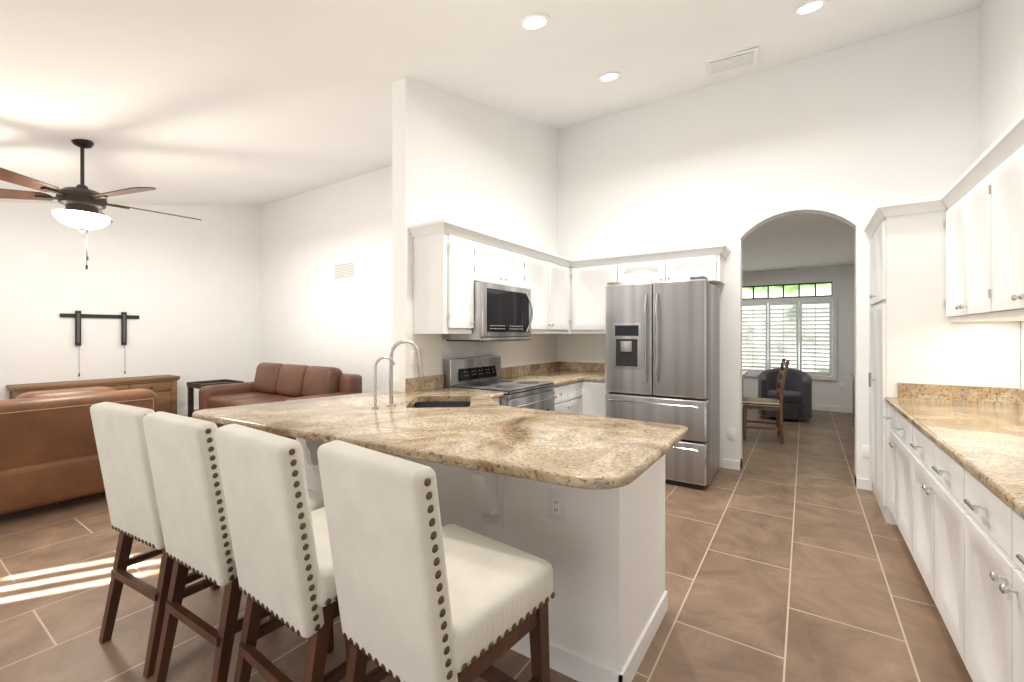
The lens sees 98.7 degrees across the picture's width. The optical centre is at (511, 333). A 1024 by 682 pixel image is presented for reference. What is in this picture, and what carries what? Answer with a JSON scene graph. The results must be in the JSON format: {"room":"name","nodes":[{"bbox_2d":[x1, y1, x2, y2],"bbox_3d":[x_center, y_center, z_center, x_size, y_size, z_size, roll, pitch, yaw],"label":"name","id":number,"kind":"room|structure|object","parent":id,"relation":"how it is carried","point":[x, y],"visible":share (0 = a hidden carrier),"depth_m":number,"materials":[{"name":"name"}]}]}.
{"room":"living room and kitchen","nodes":[
{"label":"living room and kitchen","id":0,"kind":"room"},
{"bbox_2d":[0,202,259,410],"bbox_3d":[-6.888,-0.564,5.488,0.150,3.868,7.500,0,0,34],"label":"wall","id":1,"kind":"structure","parent":0,"point":[186,291],"depth_m":6.86,"materials":[{"name":"paint"}]},
{"bbox_2d":[60,311,138,375],"bbox_3d":[-6.075,0.140,6.520,0.056,0.940,0.880,0,0,34],"label":"bracket","id":2,"kind":"object","parent":1,"relation":"attached to","point":[78,316],"visible":0.98,"depth_m":6.48,"materials":[{"name":"black metal"}]},
{"bbox_2d":[180,398,184,404],"bbox_3d":[-5.532,1.145,7.384,0.006,0.110,0.080,0,0,34],"label":"outlet","id":3,"kind":"object","parent":1,"relation":"attached to","point":[182,401],"depth_m":7.38,"materials":[{"name":"white plastic"}]},
{"bbox_2d":[177,408,198,414],"bbox_3d":[-6.862,1.325,5.381,0.012,0.090,7.350,0,0,34],"label":"baseboard","id":4,"kind":"structure","parent":1,"relation":"attached to","point":[180,412],"depth_m":7.39,"materials":[{"name":"white wood"}]},
{"bbox_2d":[260,165,391,392],"bbox_3d":[-2.312,-0.562,6.856,5.950,3.864,0.150,0,0,34],"label":"wall","id":5,"kind":"structure","parent":0,"point":[313,312],"depth_m":7.21,"materials":[{"name":"paint"}]},
{"bbox_2d":[334,261,355,279],"bbox_3d":[-2.654,-1.000,6.984,0.560,0.260,0.013,0,0,34],"label":"air vent","id":6,"kind":"object","parent":5,"relation":"in","point":[346,270],"visible":1,"depth_m":6.97,"materials":[{"name":"white metal"}]},
{"bbox_2d":[392,77,557,391],"bbox_3d":[-0.190,-0.614,4.542,0.150,3.969,2.550,0,0,34],"label":"wall","id":7,"kind":"structure","parent":0,"point":[472,163],"depth_m":4.01,"materials":[{"name":"paint"}]},
{"bbox_2d":[411,350,422,364],"bbox_3d":[-0.764,0.190,3.536,0.008,0.115,0.128,0,0,34],"label":"outlet","id":8,"kind":"object","parent":7,"relation":"attached to","point":[414,361],"depth_m":3.51,"materials":[{"name":"white plastic"}]},
{"bbox_2d":[412,219,475,333],"bbox_3d":[-0.549,-0.425,3.549,0.347,0.850,0.340,0,0,34],"label":"upper cabinet","id":9,"kind":"object","parent":7,"relation":"attached to","point":[444,251],"depth_m":3.42,"materials":[{"name":"white wood"}]},
{"bbox_2d":[404,361,559,392],"bbox_3d":[-0.116,0.402,4.492,0.020,0.105,2.545,0,0,34],"label":"backsplash","id":10,"kind":"structure","parent":7,"relation":"attached to","point":[434,382],"depth_m":4.53,"materials":[{"name":"beige stone"}]},
{"bbox_2d":[476,229,503,284],"bbox_3d":[-0.347,-0.640,3.851,0.347,0.420,0.386,0,0,34],"label":"upper cabinet","id":11,"kind":"object","parent":7,"relation":"attached to","point":[489,247],"depth_m":3.78,"materials":[{"name":"white wood"}]},
{"bbox_2d":[443,281,532,341],"bbox_3d":[-0.177,-0.180,3.969,0.497,0.489,0.758,0,0,34],"label":"over-the-range microwave","id":12,"kind":"object","parent":11,"relation":"attached to","point":[502,312],"visible":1,"depth_m":3.75,"materials":[{"name":"metal"}]},
{"bbox_2d":[499,352,502,363],"bbox_3d":[-0.109,0.250,4.518,0.008,0.115,0.075,0,0,34],"label":"outlet","id":13,"kind":"object","parent":7,"relation":"attached to","point":[500,354],"depth_m":4.52,"materials":[{"name":"white plastic"}]},
{"bbox_2d":[504,238,527,288],"bbox_3d":[-0.134,-0.640,4.171,0.347,0.420,0.384,0,0,34],"label":"upper cabinet","id":14,"kind":"object","parent":7,"relation":"attached to","point":[515,253],"depth_m":4.11,"materials":[{"name":"white wood"}]},
{"bbox_2d":[528,245,551,333],"bbox_3d":[0.107,-0.425,4.533,0.347,0.850,0.486,0,0,34],"label":"upper cabinet","id":15,"kind":"object","parent":7,"relation":"attached to","point":[539,261],"depth_m":4.52,"materials":[{"name":"white wood"}]},
{"bbox_2d":[552,253,571,333],"bbox_3d":[0.376,-0.425,4.937,0.347,0.850,0.484,0,0,34],"label":"upper cabinet","id":16,"kind":"object","parent":7,"relation":"attached to","point":[561,266],"depth_m":4.91,"materials":[{"name":"white wood"}]},
{"bbox_2d":[0,409,972,681],"bbox_3d":[-1.528,1.400,4.922,14.000,0.060,16.500,0,0,34],"label":"floor","id":17,"kind":"structure","parent":0,"point":[790,559],"depth_m":2.30,"materials":[{"name":"tile"}]},
{"bbox_2d":[0,386,157,514],"bbox_3d":[-4.101,0.920,3.332,1.039,0.900,2.100,0,0,34],"label":"sofa","id":18,"kind":"object","parent":17,"relation":"on","point":[48,451],"visible":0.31,"depth_m":3.36,"materials":[{"name":"brown leather"}]},
{"bbox_2d":[6,375,179,413],"bbox_3d":[-5.928,1.020,6.350,0.487,0.700,1.760,0,0,34],"label":"tv console","id":19,"kind":"object","parent":17,"relation":"on","point":[163,388],"visible":0.35,"depth_m":6.46,"materials":[{"name":"brown wood"}]},
{"bbox_2d":[90,402,219,678],"bbox_3d":[-1.534,0.837,2.056,0.479,1.067,0.537,0,0,29],"label":"bar stool","id":20,"kind":"object","parent":17,"relation":"on","point":[122,448],"visible":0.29,"depth_m":1.83,"materials":[{"name":"fabric"}]},
{"bbox_2d":[187,379,243,417],"bbox_3d":[-4.610,1.058,6.843,0.580,0.625,0.560,0,0,34],"label":"side table","id":21,"kind":"object","parent":17,"relation":"on","point":[191,386],"visible":0.44,"depth_m":6.76,"materials":[{"name":"brown wood"}]},
{"bbox_2d":[143,411,333,681],"bbox_3d":[-1.097,0.837,1.801,0.494,1.067,0.553,0,0,34],"label":"bar stool","id":22,"kind":"object","parent":17,"relation":"on","point":[186,475],"visible":0.56,"depth_m":1.57,"materials":[{"name":"fabric"}]},
{"bbox_2d":[199,362,361,439],"bbox_3d":[-3.188,0.903,5.992,2.450,0.935,1.000,0,0,34],"label":"leather sofa","id":23,"kind":"object","parent":17,"relation":"on","point":[275,382],"visible":0.44,"depth_m":6.00,"materials":[{"name":"brown leather"}]},
{"bbox_2d":[214,424,369,681],"bbox_3d":[-0.654,0.837,1.542,0.494,1.067,0.553,0,0,34],"label":"bar stool","id":24,"kind":"object","parent":17,"relation":"on","point":[281,548],"visible":0.69,"depth_m":1.31,"materials":[{"name":"fabric"}]},
{"bbox_2d":[302,449,322,492],"bbox_3d":[-0.938,0.932,3.273,0.310,0.875,1.223,0,0,34],"label":"base cabinet","id":25,"kind":"object","parent":17,"relation":"on","point":[311,464],"depth_m":2.73,"materials":[{"name":"white wood"}]},
{"bbox_2d":[317,440,554,681],"bbox_3d":[-0.211,0.837,1.295,0.479,1.067,0.538,0,0,39],"label":"bar stool","id":26,"kind":"object","parent":17,"relation":"on","point":[423,595],"visible":1,"depth_m":1.12,"materials":[{"name":"fabric"}]},
{"bbox_2d":[443,356,556,410],"bbox_3d":[-0.077,0.780,3.896,0.744,1.120,0.752,0,0,34],"label":"range","id":27,"kind":"object","parent":17,"relation":"on","point":[483,373],"visible":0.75,"depth_m":3.85,"materials":[{"name":"metal"}]},
{"bbox_2d":[496,389,583,396],"bbox_3d":[0.297,0.932,4.565,0.627,0.875,0.759,0,0,34],"label":"base cabinet","id":28,"kind":"object","parent":17,"relation":"on","point":[558,392],"depth_m":4.42,"materials":[{"name":"white wood"}]},
{"bbox_2d":[437,457,667,681],"bbox_3d":[-0.035,0.932,2.671,1.860,0.875,1.223,0,0,34],"label":"base cabinet","id":29,"kind":"object","parent":17,"relation":"on","point":[609,603],"depth_m":1.79,"materials":[{"name":"white"}]},
{"bbox_2d":[192,385,688,520],"bbox_3d":[-0.375,0.475,2.596,2.563,0.040,1.732,0,0,34],"label":"countertop","id":30,"kind":"structure","parent":29,"relation":"on","point":[573,460],"depth_m":1.99,"materials":[{"name":"beige stone"}]},
{"bbox_2d":[372,356,394,408],"bbox_3d":[-0.795,0.296,2.718,0.073,0.316,0.133,0,0,34],"label":"filter faucet","id":31,"kind":"object","parent":30,"relation":"on","point":[375,406],"visible":1,"depth_m":2.69,"materials":[{"name":"silver metal"}]},
{"bbox_2d":[387,340,423,406],"bbox_3d":[-0.698,0.246,2.833,0.154,0.417,0.228,0,0,34],"label":"faucet","id":32,"kind":"object","parent":30,"relation":"on","point":[420,370],"visible":1,"depth_m":2.77,"materials":[{"name":"silver metal"}]},
{"bbox_2d":[396,397,483,412],"bbox_3d":[-0.478,0.589,2.962,0.657,0.211,0.674,0,0,34],"label":"sink","id":33,"kind":"object","parent":30,"relation":"in","point":[441,404],"depth_m":3.21,"materials":[{"name":"metal"}]},
{"bbox_2d":[584,385,608,400],"bbox_3d":[1.048,0.932,4.870,0.345,0.875,0.627,0,0,34],"label":"base cabinet","id":34,"kind":"object","parent":17,"relation":"on","point":[597,393],"depth_m":4.61,"materials":[{"name":"white wood"}]},
{"bbox_2d":[501,369,604,388],"bbox_3d":[0.594,0.475,4.728,0.942,0.040,1.366,0,0,34],"label":"countertop","id":35,"kind":"structure","parent":34,"relation":"on","point":[562,378],"depth_m":4.62,"materials":[{"name":"beige stone"}]},
{"bbox_2d":[605,276,719,489],"bbox_3d":[1.487,0.432,4.353,0.930,1.875,0.826,0,0,34],"label":"fridge","id":36,"kind":"object","parent":17,"relation":"on","point":[662,351],"visible":0.88,"depth_m":4.01,"materials":[{"name":"metal"}]},
{"bbox_2d":[742,371,747,396],"bbox_3d":[2.698,0.975,6.794,1.560,0.790,1.200,0,0,34],"label":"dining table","id":37,"kind":"object","parent":17,"relation":"on","point":[744,373],"visible":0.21,"depth_m":6.76,"materials":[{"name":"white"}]},
{"bbox_2d":[742,359,789,443],"bbox_3d":[3.295,0.850,5.762,0.538,1.040,0.460,0,0,26],"label":"dining chair","id":38,"kind":"object","parent":17,"relation":"on","point":[768,404],"visible":0.92,"depth_m":5.63,"materials":[{"name":"brown wood"}]},
{"bbox_2d":[758,368,811,420],"bbox_3d":[4.414,0.970,7.134,0.740,0.800,0.670,0,0,34],"label":"barrel armchair","id":39,"kind":"object","parent":17,"relation":"on","point":[797,401],"visible":0.81,"depth_m":6.99,"materials":[{"name":"black leather"}]},
{"bbox_2d":[852,373,854,428],"bbox_3d":[4.498,0.960,5.234,0.606,0.820,1.740,0,0,34],"label":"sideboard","id":40,"kind":"object","parent":17,"relation":"on","point":[853,375],"visible":0.12,"depth_m":5.96,"materials":[{"name":"brown wood"}]},
{"bbox_2d":[884,405,891,523],"bbox_3d":[2.885,0.932,2.846,0.647,0.875,0.360,0,0,34],"label":"base cabinet","id":41,"kind":"object","parent":17,"relation":"on","point":[887,412],"depth_m":3.18,"materials":[{"name":"white wood"}]},
{"bbox_2d":[892,413,907,545],"bbox_3d":[2.646,0.932,2.488,0.647,0.875,0.500,0,0,34],"label":"base cabinet","id":42,"kind":"object","parent":17,"relation":"on","point":[899,426],"depth_m":2.80,"materials":[{"name":"white wood"}]},
{"bbox_2d":[908,425,955,645],"bbox_3d":[2.242,0.932,1.881,0.647,0.875,0.959,0,0,34],"label":"base cabinet","id":43,"kind":"object","parent":17,"relation":"on","point":[931,477],"depth_m":2.05,"materials":[{"name":"white wood"}]},
{"bbox_2d":[884,397,1023,520],"bbox_3d":[1.494,0.475,0.775,0.667,0.040,5.348,0,0,34],"label":"countertop","id":44,"kind":"structure","parent":43,"relation":"on","point":[986,440],"depth_m":1.95,"materials":[{"name":"beige stone"}]},
{"bbox_2d":[868,197,1020,515],"bbox_3d":[3.195,0.220,3.338,0.677,2.300,0.797,0,0,34],"label":"tall cabinet","id":45,"kind":"object","parent":17,"relation":"on","point":[912,338],"depth_m":3.09,"materials":[{"name":"white wood"}]},
{"bbox_2d":[956,465,1023,681],"bbox_3d":[1.721,0.932,1.099,0.647,0.875,0.920,0,0,34],"label":"base cabinet","id":46,"kind":"object","parent":17,"relation":"on","point":[989,541],"depth_m":1.47,"materials":[{"name":"white wood"}]},
{"bbox_2d":[0,0,985,205],"bbox_3d":[-2.546,-1.771,2.987,10.250,1.946,8.150,0,0,34],"label":"ceiling","id":47,"kind":"structure","parent":0,"point":[225,102],"depth_m":3.35,"materials":[{"name":"paint"}]},
{"bbox_2d":[0,139,201,268],"bbox_3d":[-3.808,-1.156,3.992,1.740,1.154,1.698,0,0,34],"label":"ceiling fan","id":48,"kind":"object","parent":47,"relation":"hanging from","point":[82,212],"visible":1,"depth_m":3.84,"materials":[{"name":"brown metal"}]},
{"bbox_2d":[520,13,548,29],"bbox_3d":[0.146,-2.010,2.836,0.189,0.053,0.187,0,0,28],"label":"recessed light","id":49,"kind":"object","parent":47,"relation":"in","point":[535,21],"depth_m":2.82,"materials":[{"name":"white"}]},
{"bbox_2d":[599,71,619,81],"bbox_3d":[0.875,-2.308,3.948,0.189,0.053,0.187,0,0,28],"label":"recessed light","id":50,"kind":"object","parent":47,"relation":"in","point":[608,76],"depth_m":3.93,"materials":[{"name":"white"}]},
{"bbox_2d":[705,47,758,75],"bbox_3d":[1.982,-2.449,3.968,0.420,0.102,0.411,0,0,28],"label":"ceiling vent","id":51,"kind":"object","parent":47,"relation":"in","point":[737,60],"visible":0.98,"depth_m":3.92,"materials":[{"name":"white metal"}]},
{"bbox_2d":[794,0,826,14],"bbox_3d":[2.099,-2.301,3.097,0.189,0.053,0.187,0,0,28],"label":"recessed light","id":52,"kind":"object","parent":47,"relation":"in","point":[813,5],"depth_m":3.09,"materials":[{"name":"white glass"}]},
{"bbox_2d":[558,8,979,484],"bbox_3d":[2.184,-0.629,4.588,4.050,3.999,0.160,0,0,34],"label":"wall","id":53,"kind":"structure","parent":0,"point":[854,135],"depth_m":4.26,"materials":[{"name":"paint"}]},
{"bbox_2d":[560,362,604,372],"bbox_3d":[0.975,0.402,5.282,0.922,0.105,0.021,0,0,34],"label":"backsplash","id":54,"kind":"structure","parent":53,"relation":"attached to","point":[588,367],"depth_m":5.32,"materials":[{"name":"beige stone"}]},
{"bbox_2d":[572,254,619,333],"bbox_3d":[0.994,-0.425,5.073,0.590,0.850,0.348,0,0,34],"label":"upper cabinet","id":55,"kind":"object","parent":53,"relation":"attached to","point":[590,276],"depth_m":4.94,"materials":[{"name":"white wood"}]},
{"bbox_2d":[620,250,667,283],"bbox_3d":[1.449,-0.677,4.770,0.505,0.345,0.348,0,0,34],"label":"upper cabinet","id":56,"kind":"object","parent":53,"relation":"attached to","point":[650,266],"depth_m":4.60,"materials":[{"name":"white wood"}]},
{"bbox_2d":[668,245,727,284],"bbox_3d":[1.870,-0.677,4.490,0.505,0.345,0.348,0,0,34],"label":"upper cabinet","id":57,"kind":"object","parent":53,"relation":"attached to","point":[708,261],"depth_m":4.33,"materials":[{"name":"white wood"}]},
{"bbox_2d":[727,428,734,439],"bbox_3d":[2.221,1.015,4.464,0.070,0.110,0.006,0,0,34],"label":"outlet","id":58,"kind":"object","parent":53,"relation":"attached to","point":[731,432],"depth_m":4.46,"materials":[{"name":"white plastic"}]},
{"bbox_2d":[723,459,741,466],"bbox_3d":[1.175,1.325,5.364,2.910,0.090,0.012,0,0,34],"label":"baseboard","id":59,"kind":"structure","parent":53,"relation":"attached to","point":[725,461],"depth_m":4.45,"materials":[{"name":"white wood"}]},
{"bbox_2d":[862,445,868,457],"bbox_3d":[3.117,1.035,3.868,0.060,0.110,0.006,0,0,34],"label":"outlet","id":60,"kind":"object","parent":53,"relation":"attached to","point":[865,448],"depth_m":3.87,"materials":[{"name":"white plastic"}]},
{"bbox_2d":[742,265,854,407],"bbox_3d":[4.405,0.090,8.690,4.900,2.560,0.150,0,0,34],"label":"wall","id":61,"kind":"structure","parent":0,"point":[830,392],"depth_m":7.73,"materials":[{"name":"paint"}]},
{"bbox_2d":[742,282,836,380],"bbox_3d":[4.832,-0.050,8.303,2.080,1.740,0.090,0,0,34],"label":"window shutters","id":62,"kind":"object","parent":61,"relation":"attached to","point":[798,301],"visible":0.56,"depth_m":8.07,"materials":[{"name":"white wood"}]},
{"bbox_2d":[812,405,852,412],"bbox_3d":[4.360,1.325,8.623,4.600,0.090,0.012,0,0,34],"label":"baseboard","id":63,"kind":"structure","parent":61,"relation":"attached to","point":[814,407],"depth_m":7.76,"materials":[{"name":"white wood"}]},
{"bbox_2d":[742,213,854,272],"bbox_3d":[3.161,-1.240,6.822,4.900,0.100,4.640,0,0,34],"label":"ceiling","id":64,"kind":"structure","parent":0,"point":[801,240],"depth_m":5.87,"materials":[{"name":"paint"}]},
{"bbox_2d":[980,0,1023,388],"bbox_3d":[1.560,-0.614,0.133,0.150,3.969,7.950,0,0,34],"label":"wall","id":65,"kind":"structure","parent":0,"point":[1001,67],"depth_m":3.09,"materials":[{"name":"paint"}]},
{"bbox_2d":[896,381,1015,404],"bbox_3d":[3.000,0.402,2.973,0.597,0.105,0.020,0,0,34],"label":"backsplash","id":66,"kind":"structure","parent":65,"relation":"attached to","point":[903,388],"depth_m":2.96,"materials":[{"name":"beige stone"}]},
{"bbox_2d":[944,181,995,321],"bbox_3d":[2.985,-0.505,2.726,0.347,0.850,0.440,0,0,34],"label":"upper cabinet","id":67,"kind":"object","parent":65,"relation":"attached to","point":[952,198],"depth_m":2.87,"materials":[{"name":"white wood"}]},
{"bbox_2d":[960,157,983,320],"bbox_3d":[2.741,-0.505,2.360,0.347,0.850,0.440,0,0,34],"label":"upper cabinet","id":68,"kind":"object","parent":65,"relation":"attached to","point":[982,197],"depth_m":2.54,"materials":[{"name":"white wood"}]},
{"bbox_2d":[984,121,1023,320],"bbox_3d":[2.497,-0.505,1.994,0.347,0.850,0.439,0,0,34],"label":"upper cabinet","id":69,"kind":"object","parent":65,"relation":"attached to","point":[1001,162],"depth_m":2.16,"materials":[{"name":"white wood"}]},
{"bbox_2d":[1016,389,1023,404],"bbox_3d":[1.758,0.402,0.588,0.020,0.105,5.328,0,0,34],"label":"backsplash","id":70,"kind":"structure","parent":65,"relation":"attached to","point":[1019,392],"depth_m":2.77,"materials":[{"name":"beige stone"}]},
{"bbox_2d":[1020,117,1023,316],"bbox_3d":[2.254,-0.505,1.628,0.347,0.850,0.440,0,0,34],"label":"upper cabinet","id":71,"kind":"object","parent":65,"relation":"attached to","point":[1021,118],"depth_m":1.94,"materials":[{"name":"white wood"}]},
{"label":"outside","id":72,"kind":"structure","parent":0,"visible":0},
{"bbox_2d":[742,283,830,371],"bbox_3d":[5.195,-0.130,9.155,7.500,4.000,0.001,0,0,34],"label":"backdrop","id":73,"kind":"structure","parent":72,"point":[792,290],"depth_m":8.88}
]}

